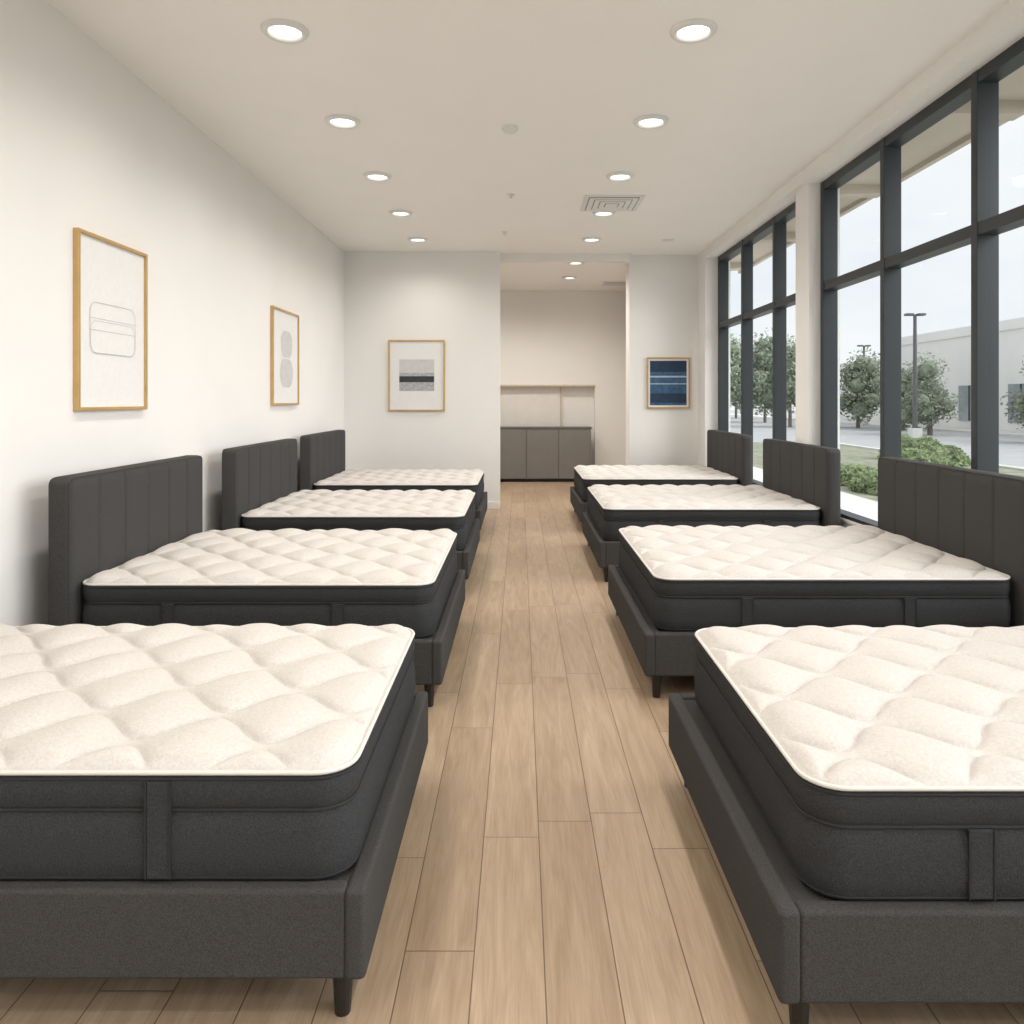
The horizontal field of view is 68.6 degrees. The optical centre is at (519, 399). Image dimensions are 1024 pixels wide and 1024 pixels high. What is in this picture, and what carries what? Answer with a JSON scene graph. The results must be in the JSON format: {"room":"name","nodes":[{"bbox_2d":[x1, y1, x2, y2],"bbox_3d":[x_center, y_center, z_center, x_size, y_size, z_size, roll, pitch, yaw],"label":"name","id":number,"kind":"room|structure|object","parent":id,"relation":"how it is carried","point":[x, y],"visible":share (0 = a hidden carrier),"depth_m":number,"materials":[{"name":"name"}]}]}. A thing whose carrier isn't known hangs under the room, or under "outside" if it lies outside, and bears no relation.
{"room":"store","nodes":[
{"label":"store","id":0,"kind":"room"},
{"bbox_2d":[0,0,343,625],"bbox_3d":[-2.730,-0.300,6.200,0.200,3.840,18.400,0,0,0],"label":"wall","id":1,"kind":"structure","parent":0,"point":[86,144],"depth_m":5.05,"materials":[{"name":"paint"}]},
{"bbox_2d":[73,227,147,410],"bbox_3d":[-2.612,-0.475,4.820,0.035,1.080,0.820,0,0,0],"label":"framed art print","id":2,"kind":"object","parent":1,"relation":"attached to","point":[110,278],"visible":1,"depth_m":4.77,"materials":[{"name":"wood"},{"name":"paper"}]},
{"bbox_2d":[270,306,298,404],"bbox_3d":[-2.612,-0.470,8.360,0.035,1.050,0.930,0,0,0],"label":"framed art print","id":3,"kind":"object","parent":1,"relation":"attached to","point":[284,325],"visible":1,"depth_m":8.31,"materials":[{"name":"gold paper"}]},
{"bbox_2d":[344,251,499,501],"bbox_3d":[-1.465,-0.300,11.280,2.330,3.840,0.160,0,0,0],"label":"wall","id":4,"kind":"structure","parent":0,"point":[453,297],"depth_m":11.20,"materials":[{"name":"paint"}]},
{"bbox_2d":[388,340,444,410],"bbox_3d":[-1.540,-0.365,11.182,0.840,1.060,0.035,0,0,0],"label":"framed art print","id":5,"kind":"object","parent":4,"relation":"attached to","point":[416,368],"visible":1,"depth_m":11.18,"materials":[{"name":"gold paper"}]},
{"bbox_2d":[487,502,499,508],"bbox_3d":[-1.458,1.570,11.193,2.315,0.100,0.015,0,0,0],"label":"baseboard","id":6,"kind":"structure","parent":4,"relation":"attached to","point":[490,505],"depth_m":11.18,"materials":[{"name":"paint"}]},
{"bbox_2d":[500,253,630,262],"bbox_3d":[0.690,-2.163,11.430,1.980,0.115,0.140,0,0,0],"label":"header","id":7,"kind":"object","parent":4,"relation":"attached to","point":[504,257],"visible":1,"depth_m":11.36,"materials":[{"name":"paint"}]},
{"bbox_2d":[0,482,1023,1023],"bbox_3d":[0.110,1.670,6.200,6.020,0.100,18.800,0,0,0],"label":"floor","id":8,"kind":"structure","parent":0,"point":[556,863],"depth_m":2.56,"materials":[{"name":"brown wood"}]},
{"bbox_2d":[0,623,427,1016],"bbox_3d":[-1.425,1.012,2.577,2.060,1.215,1.326,0,0,0],"label":"bed","id":9,"kind":"object","parent":8,"relation":"on","point":[177,800],"visible":1,"depth_m":1.96,"materials":[{"name":"grey fabric"}]},
{"bbox_2d":[48,455,464,706],"bbox_3d":[-1.435,1.012,4.730,2.060,1.215,1.660,0,0,0],"label":"bed","id":10,"kind":"object","parent":8,"relation":"on","point":[127,543],"visible":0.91,"depth_m":4.07,"materials":[{"name":"grey fabric"}]},
{"bbox_2d":[222,438,479,578],"bbox_3d":[-1.450,1.012,7.075,2.050,1.215,1.750,0,0,0],"label":"bed","id":11,"kind":"object","parent":8,"relation":"on","point":[259,480],"visible":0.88,"depth_m":6.50,"materials":[{"name":"grey fabric"}]},
{"bbox_2d":[300,430,486,529],"bbox_3d":[-1.478,1.012,9.405,2.065,1.215,1.750,0,0,0],"label":"bed","id":12,"kind":"object","parent":8,"relation":"on","point":[322,454],"visible":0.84,"depth_m":8.88,"materials":[{"name":"grey fabric"}]},
{"bbox_2d":[500,426,591,481],"bbox_3d":[0.125,1.077,15.008,2.590,1.085,0.445,0,0,0],"label":"base cabinet","id":13,"kind":"object","parent":8,"relation":"on","point":[527,453],"visible":0.55,"depth_m":14.79,"materials":[{"name":"grey wood"}]},
{"bbox_2d":[500,426,591,428],"bbox_3d":[0.125,0.552,15.008,2.590,0.035,0.445,0,0,0],"label":"countertop","id":14,"kind":"structure","parent":13,"relation":"on","point":[501,427],"depth_m":14.78,"materials":[{"name":"grey stone"}]},
{"bbox_2d":[570,430,751,521],"bbox_3d":[1.785,1.025,10.035,2.110,1.190,1.770,0,0,0],"label":"bed","id":15,"kind":"object","parent":8,"relation":"on","point":[729,454],"visible":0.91,"depth_m":9.48,"materials":[{"name":"grey fabric"}]},
{"bbox_2d":[582,439,840,581],"bbox_3d":[1.770,1.025,7.520,2.140,1.190,1.800,0,0,0],"label":"bed","id":16,"kind":"object","parent":8,"relation":"on","point":[801,486],"visible":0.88,"depth_m":6.82,"materials":[{"name":"grey fabric"}]},
{"bbox_2d":[608,457,1023,697],"bbox_3d":[1.755,1.025,4.870,2.170,1.190,1.700,0,0,0],"label":"bed","id":17,"kind":"object","parent":8,"relation":"on","point":[946,547],"visible":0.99,"depth_m":4.21,"materials":[{"name":"grey fabric"}]},
{"bbox_2d":[669,624,1023,1023],"bbox_3d":[1.738,1.025,2.527,2.205,1.190,1.385,0,0,0],"label":"bed","id":18,"kind":"object","parent":8,"relation":"on","point":[856,792],"visible":1,"depth_m":1.95,"materials":[{"name":"grey fabric"}]},
{"bbox_2d":[47,0,1010,290],"bbox_3d":[0.110,-2.295,6.200,6.020,0.150,18.800,0,0,0],"label":"ceiling","id":19,"kind":"structure","parent":0,"point":[432,86],"depth_m":5.52,"materials":[{"name":"paint"}]},
{"bbox_2d":[260,18,308,43],"bbox_3d":[-1.410,-2.209,4.500,0.280,0.030,0.280,0,0,0],"label":"recessed light","id":20,"kind":"object","parent":19,"relation":"in","point":[281,30],"visible":1,"depth_m":4.49,"materials":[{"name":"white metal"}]},
{"bbox_2d":[269,26,300,37],"bbox_3d":[-1.410,-2.217,4.500,0.190,0.001,0.190,0,0,0],"label":"diffuser","id":21,"kind":"object","parent":20,"relation":"attached to","point":[282,31],"depth_m":4.51,"materials":[{"name":"white plastic"}]},
{"bbox_2d":[325,114,359,128],"bbox_3d":[-1.410,-2.209,5.960,0.280,0.030,0.280,0,0,0],"label":"recessed light","id":22,"kind":"object","parent":19,"relation":"in","point":[340,121],"visible":1,"depth_m":5.95,"materials":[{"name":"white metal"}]},
{"bbox_2d":[331,119,353,124],"bbox_3d":[-1.410,-2.217,5.960,0.190,0.001,0.190,0,0,0],"label":"diffuser","id":23,"kind":"object","parent":22,"relation":"attached to","point":[337,121],"depth_m":5.98,"materials":[{"name":"white plastic"}]},
{"bbox_2d":[363,171,391,181],"bbox_3d":[-1.410,-2.209,7.420,0.280,0.030,0.280,0,0,0],"label":"recessed light","id":24,"kind":"object","parent":19,"relation":"in","point":[377,176],"visible":1,"depth_m":7.41,"materials":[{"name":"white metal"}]},
{"bbox_2d":[369,175,385,178],"bbox_3d":[-1.410,-2.217,7.420,0.190,0.001,0.190,0,0,0],"label":"diffuser","id":25,"kind":"object","parent":24,"relation":"attached to","point":[372,176],"depth_m":7.44,"materials":[{"name":"white plastic"}]},
{"bbox_2d":[389,210,412,216],"bbox_3d":[-1.410,-2.209,8.880,0.280,0.030,0.280,0,0,0],"label":"recessed light","id":26,"kind":"object","parent":19,"relation":"in","point":[398,213],"visible":1,"depth_m":8.87,"materials":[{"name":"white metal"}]},
{"bbox_2d":[408,237,427,242],"bbox_3d":[-1.410,-2.209,10.340,0.280,0.030,0.280,0,0,0],"label":"recessed light","id":27,"kind":"object","parent":19,"relation":"in","point":[411,239],"visible":1,"depth_m":10.32,"materials":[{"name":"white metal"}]},
{"bbox_2d":[502,124,517,133],"bbox_3d":[-0.080,-2.201,6.100,0.130,0.043,0.130,0,0,0],"label":"smoke detector","id":28,"kind":"object","parent":19,"relation":"attached to","point":[508,128],"visible":1,"depth_m":6.06,"materials":[{"name":"white plastic"}]},
{"bbox_2d":[562,276,576,279],"bbox_3d":[0.900,-2.209,13.560,0.280,0.030,0.280,0,0,0],"label":"recessed light","id":29,"kind":"object","parent":19,"relation":"in","point":[564,277],"visible":1,"depth_m":13.49,"materials":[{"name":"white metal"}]},
{"bbox_2d":[567,263,583,264],"bbox_3d":[0.900,-2.209,12.100,0.280,0.030,0.280,0,0,0],"label":"recessed light","id":30,"kind":"object","parent":19,"relation":"in","point":[567,263],"visible":0.5,"depth_m":12.18,"materials":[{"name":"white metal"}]},
{"bbox_2d":[582,237,601,242],"bbox_3d":[0.990,-2.209,10.340,0.280,0.030,0.280,0,0,0],"label":"recessed light","id":31,"kind":"object","parent":19,"relation":"in","point":[586,239],"visible":1,"depth_m":10.32,"materials":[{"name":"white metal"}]},
{"bbox_2d":[592,211,614,216],"bbox_3d":[0.990,-2.209,8.880,0.280,0.030,0.280,0,0,0],"label":"recessed light","id":32,"kind":"object","parent":19,"relation":"in","point":[595,213],"visible":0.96,"depth_m":8.91,"materials":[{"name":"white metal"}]},
{"bbox_2d":[580,195,645,210],"bbox_3d":[1.030,-2.205,8.450,0.660,0.033,0.660,0,0,0],"label":"ceiling vent","id":33,"kind":"object","parent":19,"relation":"in","point":[590,202],"visible":1,"depth_m":8.37,"materials":[{"name":"white metal"}]},
{"bbox_2d":[601,282,625,285],"bbox_3d":[1.800,-2.205,14.300,0.450,0.033,0.450,0,0,0],"label":"ceiling vent","id":34,"kind":"object","parent":19,"relation":"in","point":[604,283],"visible":0.94,"depth_m":14.24,"materials":[{"name":"white metal"}]},
{"bbox_2d":[606,171,633,181],"bbox_3d":[0.990,-2.209,7.420,0.280,0.030,0.280,0,0,0],"label":"recessed light","id":35,"kind":"object","parent":19,"relation":"in","point":[619,176],"visible":1,"depth_m":7.41,"materials":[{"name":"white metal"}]},
{"bbox_2d":[612,175,628,178],"bbox_3d":[0.990,-2.217,7.420,0.190,0.001,0.190,0,0,0],"label":"diffuser","id":36,"kind":"object","parent":35,"relation":"attached to","point":[617,176],"depth_m":7.44,"materials":[{"name":"white plastic"}]},
{"bbox_2d":[633,114,668,128],"bbox_3d":[1.040,-2.209,5.960,0.280,0.030,0.280,0,0,0],"label":"recessed light","id":37,"kind":"object","parent":19,"relation":"in","point":[649,121],"visible":1,"depth_m":5.95,"materials":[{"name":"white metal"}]},
{"bbox_2d":[639,119,661,124],"bbox_3d":[1.040,-2.217,5.960,0.190,0.001,0.190,0,0,0],"label":"diffuser","id":38,"kind":"object","parent":37,"relation":"attached to","point":[649,121],"depth_m":5.99,"materials":[{"name":"white plastic"}]},
{"bbox_2d":[670,18,716,43],"bbox_3d":[1.040,-2.209,4.500,0.280,0.030,0.280,0,0,0],"label":"recessed light","id":39,"kind":"object","parent":19,"relation":"in","point":[695,30],"visible":1,"depth_m":4.49,"materials":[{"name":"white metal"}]},
{"bbox_2d":[677,26,708,37],"bbox_3d":[1.040,-2.217,4.500,0.190,0.001,0.190,0,0,0],"label":"diffuser","id":40,"kind":"object","parent":39,"relation":"attached to","point":[691,31],"depth_m":4.51,"materials":[{"name":"white plastic"}]},
{"bbox_2d":[698,0,1023,262],"bbox_3d":[2.915,-2.160,4.250,0.370,0.120,14.500,0,0,0],"label":"bulkhead","id":41,"kind":"object","parent":19,"relation":"attached to","point":[1005,27],"visible":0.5,"depth_m":5.48,"materials":[{"name":"paint"}]},
{"bbox_2d":[718,201,795,478],"bbox_3d":[2.975,-0.520,9.337,0.140,3.160,3.354,0,0,0],"label":"window","id":42,"kind":"structure","parent":41,"relation":"attached to","point":[788,213],"depth_m":9.80,"materials":[{"name":"black metal"}]},
{"bbox_2d":[719,293,795,327],"bbox_3d":[2.975,-1.090,9.320,0.128,0.080,3.320,0,0,0],"label":"transom","id":43,"kind":"object","parent":42,"relation":"attached to","point":[790,300],"visible":0.64,"depth_m":9.15,"materials":[{"name":"black metal"}]},
{"bbox_2d":[820,37,1023,472],"bbox_3d":[2.975,-0.520,2.152,0.140,3.160,10.204,0,0,0],"label":"window","id":44,"kind":"structure","parent":41,"relation":"attached to","point":[1011,59],"depth_m":5.40,"materials":[{"name":"black metal"}]},
{"bbox_2d":[500,291,625,384],"bbox_3d":[-0.240,-1.265,15.325,4.780,1.910,0.150,0,0,0],"label":"wall","id":45,"kind":"structure","parent":0,"point":[547,337],"depth_m":15.25,"materials":[{"name":"beige paint"}]},
{"bbox_2d":[500,387,559,425],"bbox_3d":[-0.390,0.133,15.375,2.420,0.815,0.050,0,0,0],"label":"panel","id":46,"kind":"object","parent":45,"relation":"attached to","point":[519,406],"visible":0.43,"depth_m":15.35,"materials":[{"name":"paint"}]},
{"bbox_2d":[500,385,594,386],"bbox_3d":[-0.035,-0.292,15.307,3.130,0.035,0.185,0,0,0],"label":"trim","id":47,"kind":"structure","parent":45,"relation":"attached to","point":[500,385],"depth_m":15.25,"materials":[{"name":"brown wood"}]},
{"bbox_2d":[560,387,560,425],"bbox_3d":[0.833,0.133,15.370,0.025,0.815,0.060,0,0,0],"label":"trim","id":48,"kind":"structure","parent":45,"relation":"attached to","point":[560,387],"depth_m":15.34,"materials":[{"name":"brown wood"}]},
{"bbox_2d":[561,387,593,464],"bbox_3d":[-0.165,-0.300,15.475,4.930,3.840,0.150,0,0,0],"label":"wall","id":49,"kind":"structure","parent":0,"point":[577,403],"depth_m":15.40,"materials":[{"name":"paint"}]},
{"bbox_2d":[594,385,625,465],"bbox_3d":[1.835,0.655,15.325,0.630,1.930,0.150,0,0,0],"label":"wall","id":50,"kind":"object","parent":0,"point":[609,400],"depth_m":15.25,"materials":[{"name":"beige paint"}]},
{"bbox_2d":[626,255,697,465],"bbox_3d":[2.205,-0.300,11.700,1.050,3.840,0.400,0,0,0],"label":"wall","id":51,"kind":"structure","parent":0,"point":[662,290],"depth_m":11.50,"materials":[{"name":"paint"}]},
{"bbox_2d":[647,357,689,408],"bbox_3d":[2.270,-0.260,11.482,0.660,0.780,0.035,0,0,0],"label":"framed art print","id":52,"kind":"object","parent":51,"relation":"attached to","point":[668,378],"visible":1,"depth_m":11.48,"materials":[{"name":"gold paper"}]},
{"bbox_2d":[661,239,673,241],"bbox_3d":[2.050,-2.217,10.400,0.180,0.011,0.180,0,0,0],"label":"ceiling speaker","id":53,"kind":"object","parent":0,"point":[665,240],"depth_m":10.40},
{"bbox_2d":[698,257,729,466],"bbox_3d":[2.915,-0.240,11.475,0.370,3.720,0.850,0,0,0],"label":"wall","id":54,"kind":"structure","parent":0,"point":[707,267],"depth_m":11.05,"materials":[{"name":"paint"}]},
{"bbox_2d":[796,183,839,449],"bbox_3d":[2.950,-0.520,7.445,0.300,3.160,0.350,0,0,0],"label":"wall pier","id":55,"kind":"object","parent":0,"point":[808,197],"visible":0.36,"depth_m":7.28,"materials":[{"name":"paint"}]},
{"bbox_2d":[841,521,852,526],"bbox_3d":[3.000,1.355,4.025,0.200,0.530,14.050,0,0,0],"label":"wall","id":56,"kind":"structure","parent":0,"point":[843,524],"depth_m":6.68,"materials":[{"name":"paint"}]},
{"bbox_2d":[841,517,861,524],"bbox_3d":[3.002,1.075,4.025,0.235,0.030,14.050,0,0,0],"label":"window sill","id":57,"kind":"structure","parent":56,"relation":"on","point":[850,522],"depth_m":6.59,"materials":[{"name":"paint"}]},
{"bbox_2d":[752,479,762,485],"bbox_3d":[2.975,1.045,9.320,0.128,0.030,3.320,0,0,0],"label":"rail","id":58,"kind":"object","parent":57,"relation":"on","point":[754,482],"visible":0.14,"depth_m":9.36,"materials":[{"name":"black metal"}]},
{"bbox_2d":[841,509,877,526],"bbox_3d":[2.975,1.045,2.135,0.128,0.030,10.170,0,0,0],"label":"rail","id":59,"kind":"object","parent":57,"relation":"on","point":[845,514],"visible":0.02,"depth_m":6.53,"materials":[{"name":"grey metal"}]},
{"bbox_2d":[730,65,1023,273],"bbox_3d":[3.480,-2.315,4.500,0.720,0.350,17.000,0,0,0],"label":"roof overhang","id":60,"kind":"object","parent":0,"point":[951,133],"visible":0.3,"depth_m":6.71,"materials":[{"name":"beige paint"}]},
{"label":"outside","id":61,"kind":"structure","parent":0,"visible":0},
{"bbox_2d":[730,413,1023,435],"bbox_3d":[25.300,1.740,45.000,2.200,0.100,130.000,0,0,0],"label":"sidewalk","id":62,"kind":"structure","parent":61,"point":[847,422],"depth_m":44.47,"materials":[{"name":"concrete"}]},
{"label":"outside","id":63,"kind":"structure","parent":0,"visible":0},
{"bbox_2d":[753,442,1023,501],"bbox_3d":[8.950,1.740,5.000,6.100,0.100,50.000,0,0,0],"label":"grass verge","id":64,"kind":"structure","parent":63,"point":[849,455],"depth_m":21.30,"materials":[{"name":"green plant"}]},
{"bbox_2d":[841,463,877,485],"bbox_3d":[6.813,1.481,15.150,1.195,0.418,1.672,0,0,0],"label":"bush","id":65,"kind":"object","parent":64,"relation":"on","point":[848,472],"visible":0.39,"depth_m":14.82,"materials":[{"name":"green plant"}]},
{"bbox_2d":[848,470,877,494],"bbox_3d":[6.714,1.483,13.810,1.179,0.415,1.682,0,0,0],"label":"bush","id":66,"kind":"object","parent":64,"relation":"on","point":[867,483],"visible":0.38,"depth_m":13.67,"materials":[{"name":"green plant"}]},
{"bbox_2d":[877,434,916,457],"bbox_3d":[10.944,1.315,21.500,1.310,0.749,1.280,0,0,0],"label":"shrub","id":67,"kind":"object","parent":64,"relation":"on","point":[906,438],"visible":0.16,"depth_m":21.25,"materials":[{"name":"green plant"}]},
{"bbox_2d":[901,447,937,461],"bbox_3d":[8.696,1.360,16.493,1.277,0.660,1.276,0,0,0],"label":"shrub","id":68,"kind":"object","parent":64,"relation":"on","point":[917,454],"visible":0.3,"depth_m":16.28,"materials":[{"name":"green plant"}]},
{"bbox_2d":[901,436,951,459],"bbox_3d":[10.270,1.289,18.996,1.287,0.803,1.307,0,0,0],"label":"shrub","id":69,"kind":"object","parent":64,"relation":"on","point":[929,443],"visible":0.47,"depth_m":18.72,"materials":[{"name":"green plant"}]},
{"bbox_2d":[923,456,961,466],"bbox_3d":[8.911,1.443,16.011,1.106,0.493,1.104,0,0,0],"label":"shrub","id":70,"kind":"object","parent":64,"relation":"on","point":[945,461],"visible":0.23,"depth_m":15.87,"materials":[{"name":"green plant"}]},
{"bbox_2d":[941,444,970,466],"bbox_3d":[11.134,1.415,19.504,1.078,0.551,1.055,0,0,0],"label":"shrub","id":71,"kind":"object","parent":64,"relation":"on","point":[958,456],"visible":0.41,"depth_m":19.15,"materials":[{"name":"green plant"}]},
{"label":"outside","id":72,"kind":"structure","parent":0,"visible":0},
{"bbox_2d":[730,410,1023,466],"bbox_3d":[151.550,1.790,150.000,296.900,0.100,500.000,0,0,0],"label":"ground","id":73,"kind":"structure","parent":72,"point":[1011,447],"depth_m":35.75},
{"bbox_2d":[730,333,762,417],"bbox_3d":[20.686,-2.390,71.783,7.274,8.260,6.289,0,0,0],"label":"tree","id":74,"kind":"object","parent":73,"relation":"on","point":[735,350],"visible":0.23,"depth_m":70.62,"materials":[{"name":"green plant"}]},
{"bbox_2d":[730,327,793,422],"bbox_3d":[18.846,-1.940,58.025,4.656,7.360,5.964,0,0,28],"label":"tree","id":75,"kind":"object","parent":73,"relation":"on","point":[760,351],"visible":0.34,"depth_m":57.22,"materials":[{"name":"green plant"}]},
{"bbox_2d":[730,404,795,409],"bbox_3d":[35.000,-1.010,140.000,120.000,5.500,20.000,0,0,0],"label":"block","id":76,"kind":"object","parent":73,"relation":"on","point":[731,406],"visible":0.02,"depth_m":130.01,"materials":[{"name":"paint"}]},
{"bbox_2d":[753,336,795,426],"bbox_3d":[17.226,-1.182,47.980,4.543,5.844,4.744,0,0,18],"label":"tree","id":77,"kind":"object","parent":73,"relation":"on","point":[766,396],"visible":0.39,"depth_m":47.55,"materials":[{"name":"green plant"}]},
{"bbox_2d":[840,346,879,427],"bbox_3d":[21.262,-0.823,46.920,3.457,5.126,3.716,0,0,0],"label":"tree","id":78,"kind":"object","parent":73,"relation":"on","point":[858,376],"visible":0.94,"depth_m":46.44,"materials":[{"name":"green plant"}]},
{"bbox_2d":[840,359,879,422],"bbox_3d":[32.850,-0.660,61.000,11.500,4.800,16.000,0,0,0],"label":"building","id":79,"kind":"structure","parent":73,"relation":"on","point":[875,419],"depth_m":61.31,"materials":[{"name":"white concrete"}]},
{"bbox_2d":[857,345,870,355],"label":"street lamp","id":80,"kind":"object","parent":73,"relation":"on","point":[857,345],"depth_m":51.96,"materials":[{"name":"metal"}]},
{"bbox_2d":[860,416,868,424],"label":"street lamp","id":81,"kind":"object","parent":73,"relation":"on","point":[865,419],"depth_m":51.78,"materials":[{"name":"paint"}]},
{"bbox_2d":[872,361,921,429],"bbox_3d":[22.109,-0.200,43.084,3.524,3.881,3.503,0,0,0],"label":"tree","id":82,"kind":"object","parent":73,"relation":"on","point":[906,384],"visible":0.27,"depth_m":42.53,"materials":[{"name":"green plant"}]},
{"bbox_2d":[904,313,925,437],"bbox_3d":[17.380,-1.035,33.000,0.840,5.550,0.440,0,0,0],"label":"street lamp","id":83,"kind":"object","parent":73,"relation":"on","point":[915,432],"visible":0.83,"depth_m":32.93,"materials":[{"name":"metal"}]},
{"bbox_2d":[840,443,1023,470],"bbox_3d":[12.125,1.690,5.000,0.250,0.100,50.000,0,0,0],"label":"curb","id":84,"kind":"object","parent":73,"relation":"on","point":[843,444],"depth_m":25.25,"materials":[{"name":"concrete"}]},
{"bbox_2d":[901,352,964,434],"bbox_3d":[20.061,-0.357,37.231,2.806,4.194,2.866,0,0,-8],"label":"tree","id":85,"kind":"object","parent":73,"relation":"on","point":[931,402],"visible":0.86,"depth_m":36.61,"materials":[{"name":"green plant"}]},
{"bbox_2d":[901,328,1023,431],"bbox_3d":[34.600,-1.210,29.500,16.000,5.900,47.000,0,0,0],"label":"building","id":86,"kind":"structure","parent":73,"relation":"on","point":[956,352],"depth_m":44.78,"materials":[{"name":"paint"}]},
{"bbox_2d":[901,317,1023,344],"bbox_3d":[34.540,-4.085,29.500,16.120,0.550,47.200,0,0,0],"label":"parapet","id":87,"kind":"object","parent":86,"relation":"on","point":[1016,323],"visible":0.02,"depth_m":45.82,"materials":[{"name":"paint"}]},
{"bbox_2d":[958,385,970,420],"bbox_3d":[26.595,0.190,44.300,0.110,2.100,2.200,0,0,0],"label":"window","id":88,"kind":"structure","parent":86,"relation":"attached to","point":[962,390],"depth_m":44.88,"materials":[{"name":"glass"}]},
{"bbox_2d":[968,385,969,420],"bbox_3d":[26.575,0.190,44.300,0.150,2.100,0.100,0,0,0],"label":"window mullion","id":89,"kind":"object","parent":88,"relation":"attached to","point":[968,385],"depth_m":44.28,"materials":[{"name":"black metal"}]},
{"bbox_2d":[1008,384,1023,423],"bbox_3d":[26.595,0.190,39.700,0.110,2.100,2.200,0,0,0],"label":"window","id":90,"kind":"structure","parent":86,"relation":"attached to","point":[1010,386],"depth_m":40.41,"materials":[{"name":"glass"}]},
{"bbox_2d":[1000,355,1023,428],"bbox_3d":[21.080,-0.362,30.002,2.737,4.204,2.869,0,0,0],"label":"tree","id":91,"kind":"object","parent":73,"relation":"on","point":[1017,402],"visible":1,"depth_m":30.58,"materials":[{"name":"green plant"}]},
{"bbox_3d":[2.975,-0.520,0.000,0.140,3.160,0.068,0,0,0],"label":"mullion","id":92,"kind":"object","parent":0,"visible":0},
{"bbox_2d":[824,205,1023,289],"bbox_3d":[2.975,-1.090,2.135,0.128,0.080,10.170,0,0,0],"label":"transom","id":93,"kind":"object","parent":92,"relation":"attached to","point":[1009,220],"visible":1,"depth_m":5.30,"materials":[{"name":"black metal"}]},
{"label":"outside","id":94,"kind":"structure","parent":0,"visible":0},
{"bbox_2d":[753,466,877,520],"bbox_3d":[4.510,1.730,20.000,2.780,0.100,80.000,0,0,0],"label":"sidewalk","id":95,"kind":"structure","parent":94,"point":[858,505],"depth_m":12.06,"materials":[{"name":"concrete"}]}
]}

